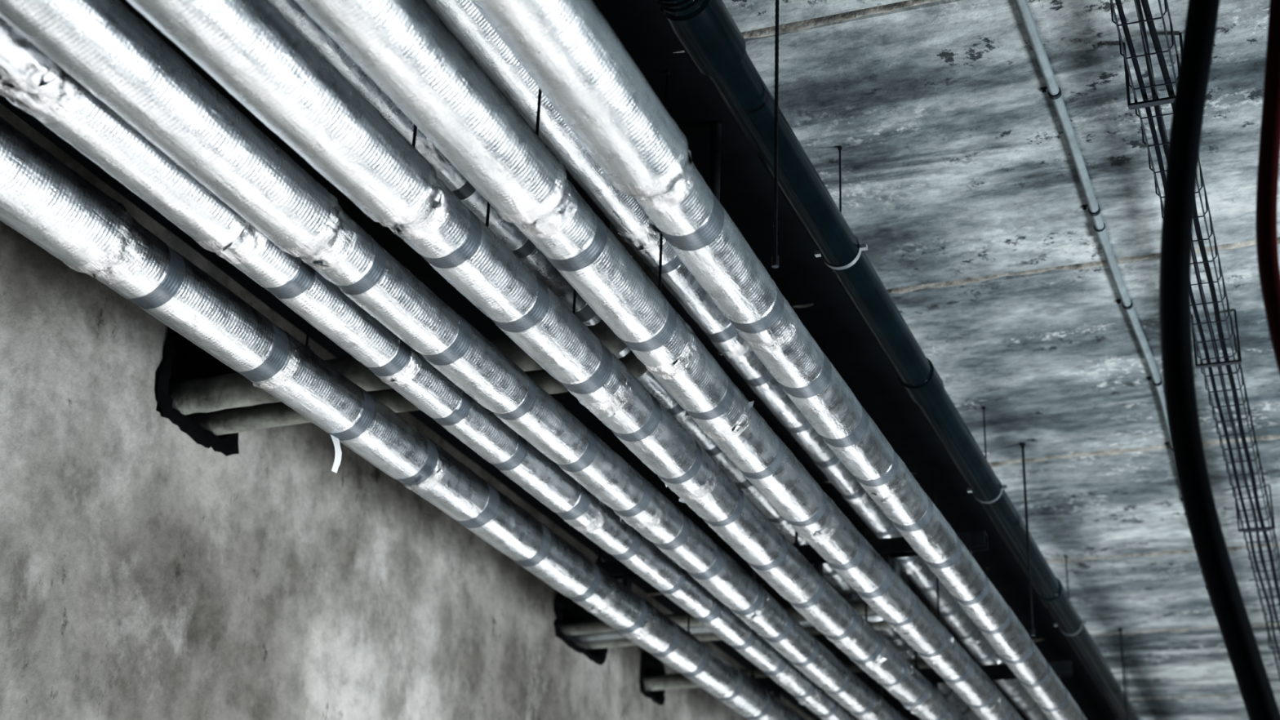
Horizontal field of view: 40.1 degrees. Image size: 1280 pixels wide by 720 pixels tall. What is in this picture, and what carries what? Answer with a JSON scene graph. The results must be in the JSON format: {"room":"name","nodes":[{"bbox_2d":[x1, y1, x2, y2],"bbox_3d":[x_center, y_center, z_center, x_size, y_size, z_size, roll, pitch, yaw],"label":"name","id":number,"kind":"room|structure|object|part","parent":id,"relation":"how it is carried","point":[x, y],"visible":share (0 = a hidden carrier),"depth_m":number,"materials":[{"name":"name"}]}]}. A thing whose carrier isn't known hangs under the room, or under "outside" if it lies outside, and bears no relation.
{"room":"underground passage","nodes":[
{"label":"underground passage","id":0,"kind":"room"},
{"bbox_2d":[0,102,813,719],"bbox_3d":[-0.849,1.574,3.788,0.237,3.320,13.000,-7,-26,21],"label":"wall","id":1,"kind":"structure","parent":0,"point":[148,571],"depth_m":3.76,"materials":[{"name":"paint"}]},
{"bbox_2d":[168,222,644,415],"bbox_3d":[-0.531,-0.105,3.594,1.158,0.365,0.075,-7,-26,21],"label":"pipe","id":2,"kind":"object","parent":1,"relation":"attached to","point":[230,390],"visible":0.32,"depth_m":3.60,"materials":[{"name":"grey metal"}]},
{"bbox_2d":[186,262,661,435],"bbox_3d":[-0.491,-0.058,3.697,1.148,0.365,0.056,-7,-26,21],"label":"pipe","id":3,"kind":"object","parent":1,"relation":"attached to","point":[244,419],"visible":0.22,"depth_m":3.71,"materials":[{"name":"grey metal"}]},
{"bbox_2d":[560,557,893,635],"bbox_3d":[0.213,0.660,5.333,1.141,0.303,0.041,-7,-26,21],"label":"pipe","id":4,"kind":"object","parent":1,"relation":"attached to","point":[597,626],"visible":0.23,"depth_m":5.31,"materials":[{"name":"grey metal"}]},
{"bbox_2d":[566,558,900,642],"bbox_3d":[0.242,0.691,5.400,1.140,0.303,0.041,-7,-26,21],"label":"pipe","id":5,"kind":"object","parent":1,"relation":"attached to","point":[874,617],"visible":0.16,"depth_m":5.36,"materials":[{"name":"metal"}]},
{"bbox_2d":[574,567,907,648],"bbox_3d":[0.275,0.726,5.476,1.140,0.303,0.041,-7,-26,21],"label":"pipe","id":6,"kind":"object","parent":1,"relation":"attached to","point":[882,624],"visible":0.11,"depth_m":5.44,"materials":[{"name":"grey metal"}]},
{"bbox_2d":[643,604,946,691],"bbox_3d":[0.465,0.931,5.903,1.147,0.319,0.054,-7,-26,21],"label":"pipe","id":7,"kind":"object","parent":1,"relation":"attached to","point":[673,681],"visible":0.15,"depth_m":5.94,"materials":[{"name":"grey metal"}]},
{"bbox_3d":[4.553,3.765,8.241,7.000,3.320,0.200,-7,-26,21],"label":"wall","id":8,"kind":"structure","parent":0,"visible":0},
{"bbox_2d":[0,116,804,719],"bbox_3d":[0.126,0.824,4.763,0.127,0.174,11.180,-7,-26,21],"label":"pipe","id":9,"kind":"object","parent":8,"relation":"attached to","point":[43,199],"depth_m":3.08,"materials":[{"name":"metal"}]},
{"bbox_3d":[-0.560,0.171,3.217,0.010,0.067,0.027,-18,-31,38],"label":"torn tape strip","id":10,"kind":"part","parent":9,"relation":"part of","materials":[{"name":"white plastic"}]},
{"bbox_2d":[0,17,858,719],"bbox_3d":[0.321,0.776,4.700,0.127,0.108,11.180,-7,-26,21],"label":"pipe","id":11,"kind":"object","parent":8,"relation":"attached to","point":[33,82],"visible":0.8,"depth_m":2.83,"materials":[{"name":"metal"}]},
{"bbox_3d":[4.418,1.845,8.266,6.820,0.200,1.738,-7,-26,21],"label":"plank","id":12,"kind":"object","parent":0,"visible":0},
{"bbox_2d":[0,0,1117,719],"bbox_3d":[-0.045,-0.016,4.217,1.358,0.009,12.880,-7,-26,21],"label":"ceiling","id":13,"kind":"structure","parent":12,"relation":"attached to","point":[833,321],"depth_m":4.02,"materials":[{"name":"grey concrete"}]},
{"bbox_2d":[594,425,988,590],"bbox_3d":[0.352,0.326,4.373,1.010,0.459,0.039,-7,-26,21],"label":"channel","id":14,"kind":"object","parent":13,"relation":"attached to","point":[887,548],"visible":0.4,"depth_m":4.24,"materials":[{"name":"metal"}]},
{"bbox_2d":[673,0,940,53],"bbox_3d":[1.912,-0.765,2.337,6.492,0.022,0.060,-7,-26,21],"label":"mortar","id":15,"kind":"object","parent":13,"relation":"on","point":[803,24],"visible":0.28,"depth_m":2.94,"materials":[{"name":"grey concrete"}]},
{"bbox_2d":[722,0,907,32],"bbox_3d":[1.676,-1.052,1.968,6.820,0.200,1.008,-7,-26,21],"label":"ceiling panel","id":16,"kind":"object","parent":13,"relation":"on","point":[748,15],"visible":0.02,"depth_m":2.92,"materials":[{"name":"concrete"}]},
{"bbox_2d":[412,124,417,147],"bbox_3d":[-0.318,-0.489,2.600,0.024,0.467,0.018,-7,-26,21],"label":"rod","id":17,"kind":"object","parent":16,"relation":"hanging from","point":[415,126],"visible":0.16,"depth_m":2.52,"materials":[{"name":"metal"}]},
{"bbox_2d":[485,88,499,226],"bbox_3d":[-0.229,-0.396,2.803,0.024,0.467,0.018,-7,-26,21],"label":"rod","id":18,"kind":"object","parent":16,"relation":"hanging from","point":[488,203],"visible":0.09,"depth_m":2.73,"materials":[{"name":"metal"}]},
{"bbox_2d":[424,0,1048,719],"bbox_3d":[0.659,0.446,4.704,0.094,0.097,11.180,-7,-26,21],"label":"pipe","id":19,"kind":"object","parent":18,"relation":"hanging from","point":[461,18],"visible":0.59,"depth_m":3.35,"materials":[{"name":"metal"}]},
{"bbox_2d":[663,122,721,240],"bbox_3d":[0.117,-0.279,3.181,0.145,0.331,0.052,-7,-26,21],"label":"rod","id":20,"kind":"object","parent":19,"relation":"attached to","point":[716,127],"visible":0.12,"depth_m":3.20,"materials":[{"name":"metal"}]},
{"bbox_2d":[535,88,542,136],"bbox_3d":[-0.140,-0.489,2.582,0.024,0.468,0.018,-7,-26,21],"label":"rod","id":21,"kind":"object","parent":16,"relation":"hanging from","point":[539,104],"visible":0.32,"depth_m":2.52,"materials":[{"name":"metal"}]},
{"bbox_2d":[295,0,1023,719],"bbox_3d":[0.752,0.723,4.536,0.127,0.121,11.180,-7,-26,21],"label":"pipe","id":22,"kind":"object","parent":21,"relation":"hanging from","point":[402,46],"visible":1,"depth_m":2.60,"materials":[{"name":"metal"}]},
{"bbox_2d":[771,0,779,268],"bbox_3d":[0.212,-0.378,2.733,0.016,0.522,0.016,-7,-26,21],"label":"rod","id":23,"kind":"object","parent":16,"relation":"hanging from","point":[775,258],"visible":1,"depth_m":2.71,"materials":[{"name":"metal"}]},
{"bbox_2d":[655,0,1143,719],"bbox_3d":[0.964,0.344,4.618,0.098,0.262,11.180,-7,-26,21],"label":"drain pipe","id":24,"kind":"object","parent":16,"relation":"hanging from","point":[706,31],"visible":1,"depth_m":3.27,"materials":[{"name":"plastic"}]},
{"bbox_2d":[1014,0,1207,588],"bbox_3d":[1.347,0.180,4.509,0.062,0.024,11.150,-7,-26,21],"label":"conduit","id":25,"kind":"object","parent":16,"relation":"attached to","point":[1054,91],"visible":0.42,"depth_m":3.40,"materials":[{"name":"metal"}]},
{"bbox_2d":[1110,0,1279,676],"bbox_3d":[1.517,0.214,4.438,0.096,0.125,11.180,-7,-26,21],"label":"cable tray","id":26,"kind":"object","parent":16,"relation":"hanging from","point":[1156,102],"visible":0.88,"depth_m":3.69,"materials":[{"name":"metal"}]},
{"bbox_2d":[1159,0,1279,719],"bbox_3d":[1.052,0.777,1.804,1.291,3.324,0.451,16,-27,-28],"label":"power cable","id":27,"kind":"object","parent":16,"relation":"hanging from","point":[1217,570],"visible":1,"depth_m":1.92,"materials":[{"name":"black rubber"}]},
{"bbox_2d":[1255,0,1279,373],"bbox_3d":[1.127,0.722,1.650,1.062,3.341,0.391,10,-25,-18],"label":"cable","id":28,"kind":"object","parent":16,"relation":"hanging from","point":[1268,268],"visible":1,"depth_m":1.93,"materials":[{"name":"rubber"}]},
{"bbox_2d":[750,582,1072,699],"bbox_3d":[0.811,0.811,5.429,1.010,0.459,0.039,-7,-26,21],"label":"channel","id":29,"kind":"object","parent":13,"relation":"attached to","point":[1062,668],"visible":0.3,"depth_m":5.31,"materials":[{"name":"metal"}]},
{"bbox_2d":[647,542,1279,595],"bbox_3d":[3.041,0.427,4.931,6.492,0.021,0.065,-7,-26,21],"label":"mortar","id":30,"kind":"object","parent":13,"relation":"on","point":[1232,548],"visible":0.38,"depth_m":5.48,"materials":[{"name":"grey concrete"}]},
{"bbox_2d":[744,0,1279,288],"bbox_3d":[2.053,-0.654,2.834,6.820,0.200,1.018,-7,-26,21],"label":"ceiling panel","id":31,"kind":"object","parent":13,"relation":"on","point":[956,162],"visible":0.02,"depth_m":3.23,"materials":[{"name":"concrete"}]},
{"bbox_2d":[304,179,328,352],"bbox_3d":[-0.587,-0.225,3.224,0.024,0.465,0.018,-7,-26,21],"label":"rod","id":32,"kind":"object","parent":31,"relation":"hanging from","point":[326,181],"visible":0.1,"depth_m":3.14,"materials":[{"name":"metal"}]},
{"bbox_2d":[572,186,582,314],"bbox_3d":[-0.106,-0.265,3.087,0.024,0.467,0.018,-7,-26,21],"label":"rod","id":33,"kind":"object","parent":31,"relation":"hanging from","point":[580,188],"visible":0.14,"depth_m":3.02,"materials":[{"name":"metal"}]},
{"bbox_2d":[126,0,968,719],"bbox_3d":[0.592,0.744,4.597,0.125,0.121,11.180,-7,-26,21],"label":"pipe","id":34,"kind":"object","parent":33,"relation":"hanging from","point":[249,47],"visible":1,"depth_m":2.60,"materials":[{"name":"metal"}]},
{"bbox_2d":[657,70,670,290],"bbox_3d":[0.040,-0.298,2.996,0.024,0.468,0.018,-7,-26,21],"label":"rod","id":35,"kind":"object","parent":31,"relation":"hanging from","point":[667,73],"visible":0.34,"depth_m":2.95,"materials":[{"name":"metal"}]},
{"bbox_2d":[792,236,1279,307],"bbox_3d":[2.290,-0.367,3.207,6.492,0.020,0.060,-7,-26,21],"label":"mortar","id":36,"kind":"object","parent":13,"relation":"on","point":[1236,245],"visible":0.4,"depth_m":3.73,"materials":[{"name":"grey concrete"}]},
{"bbox_2d":[815,691,1279,716],"bbox_3d":[3.757,1.184,6.576,6.492,0.022,0.066,-7,-26,21],"label":"mortar","id":37,"kind":"object","parent":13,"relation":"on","point":[1277,692],"visible":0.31,"depth_m":7.16,"materials":[{"name":"grey concrete"}]},
{"bbox_2d":[823,434,1279,482],"bbox_3d":[2.701,0.069,4.151,6.492,0.023,0.069,-7,-26,21],"label":"mortar","id":38,"kind":"object","parent":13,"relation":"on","point":[1210,443],"visible":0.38,"depth_m":4.68,"materials":[{"name":"grey concrete"}]},
{"bbox_2d":[831,622,1279,653],"bbox_3d":[3.374,0.779,5.698,6.492,0.019,0.061,-7,-26,21],"label":"mortar","id":39,"kind":"object","parent":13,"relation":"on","point":[1175,630],"visible":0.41,"depth_m":6.26,"materials":[{"name":"grey concrete"}]},
{"bbox_2d":[888,244,1279,462],"bbox_3d":[2.448,-0.236,3.742,6.820,0.200,1.108,-7,-26,21],"label":"ceiling panel","id":40,"kind":"object","parent":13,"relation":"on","point":[1056,366],"visible":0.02,"depth_m":4.14,"materials":[{"name":"concrete"}]},
{"bbox_2d":[687,508,693,635],"bbox_3d":[0.141,0.544,4.896,0.024,0.465,0.018,-7,-26,21],"label":"rod","id":41,"kind":"object","parent":40,"relation":"hanging from","point":[688,625],"visible":0.17,"depth_m":4.82,"materials":[{"name":"metal"}]},
{"bbox_2d":[863,521,871,626],"bbox_3d":[0.606,0.487,4.721,0.024,0.467,0.018,-7,-26,21],"label":"rod","id":42,"kind":"object","parent":40,"relation":"hanging from","point":[864,523],"visible":0.16,"depth_m":4.65,"materials":[{"name":"metal"}]},
{"bbox_2d":[932,466,939,621],"bbox_3d":[0.801,0.506,4.745,0.024,0.468,0.018,-7,-26,21],"label":"rod","id":43,"kind":"object","parent":40,"relation":"hanging from","point":[933,468],"visible":0.48,"depth_m":4.71,"materials":[{"name":"metal"}]},
{"bbox_2d":[1019,442,1035,636],"bbox_3d":[1.007,0.461,4.558,0.016,0.522,0.016,-7,-26,21],"label":"rod","id":44,"kind":"object","parent":40,"relation":"hanging from","point":[1022,444],"visible":1,"depth_m":4.55,"materials":[{"name":"metal"}]},
{"bbox_3d":[0.153,0.197,4.104,0.024,0.471,0.018,-7,-26,21],"label":"rod","id":45,"kind":"object","parent":40,"relation":"hanging from","visible":0},
{"bbox_2d":[0,0,907,719],"bbox_3d":[0.430,0.764,4.658,0.124,0.115,11.180,-7,-26,21],"label":"pipe","id":46,"kind":"object","parent":45,"relation":"hanging from","point":[102,45],"visible":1,"depth_m":2.61,"materials":[{"name":"metal"}]},
{"bbox_2d":[991,438,1279,559],"bbox_3d":[2.823,0.160,4.604,6.820,0.200,0.908,-7,-26,21],"label":"ceiling panel","id":47,"kind":"object","parent":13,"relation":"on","point":[1129,503],"visible":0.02,"depth_m":5.03,"materials":[{"name":"concrete"}]},
{"bbox_2d":[1048,546,1279,634],"bbox_3d":[3.160,0.516,5.377,6.820,0.200,0.898,-7,-26,21],"label":"ceiling panel","id":48,"kind":"object","parent":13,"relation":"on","point":[1161,592],"visible":0.02,"depth_m":5.83,"materials":[{"name":"concrete"}]},
{"bbox_2d":[1118,628,1128,719],"bbox_3d":[1.706,1.200,6.163,0.016,0.522,0.016,-7,-26,21],"label":"rod","id":49,"kind":"object","parent":48,"relation":"hanging from","point":[1119,629],"visible":1,"depth_m":6.20,"materials":[{"name":"metal"}]},
{"bbox_3d":[1.036,1.130,6.131,0.024,0.471,0.018,-7,-26,21],"label":"rod","id":50,"kind":"object","parent":48,"relation":"hanging from","visible":0},
{"bbox_2d":[267,0,981,719],"bbox_3d":[0.449,0.491,4.775,0.089,0.085,11.180,-7,-26,21],"label":"pipe","id":51,"kind":"object","parent":50,"relation":"hanging from","point":[508,233],"visible":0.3,"depth_m":3.22,"materials":[{"name":"metal"}]},
{"bbox_2d":[1090,626,1279,698],"bbox_3d":[3.518,0.895,6.200,6.820,0.200,1.028,-7,-26,21],"label":"ceiling panel","id":52,"kind":"object","parent":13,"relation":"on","point":[1191,662],"visible":0.02,"depth_m":6.66,"materials":[{"name":"concrete"}]},
{"bbox_2d":[1128,693,1279,719],"bbox_3d":[3.903,1.301,7.083,6.820,0.200,1.038,-7,-26,21],"label":"ceiling panel","id":53,"kind":"object","parent":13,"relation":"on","point":[1224,707],"visible":0.02,"depth_m":7.34,"materials":[{"name":"concrete"}]},
{"bbox_3d":[1.299,-1.451,1.102,6.820,0.200,1.018,-7,-26,21],"label":"plank","id":54,"kind":"object","parent":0,"visible":0},
{"bbox_3d":[-0.391,-1.016,1.348,0.016,0.522,0.016,-7,-26,21],"label":"rod","id":55,"kind":"object","parent":54,"relation":"hanging from","visible":0},
{"bbox_2d":[470,0,1087,719],"bbox_3d":[0.935,0.700,4.467,0.134,0.121,11.180,-7,-26,21],"label":"pipe","id":56,"kind":"object","parent":55,"relation":"hanging from","point":[568,48],"visible":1,"depth_m":2.55,"materials":[{"name":"metal"}]}
]}

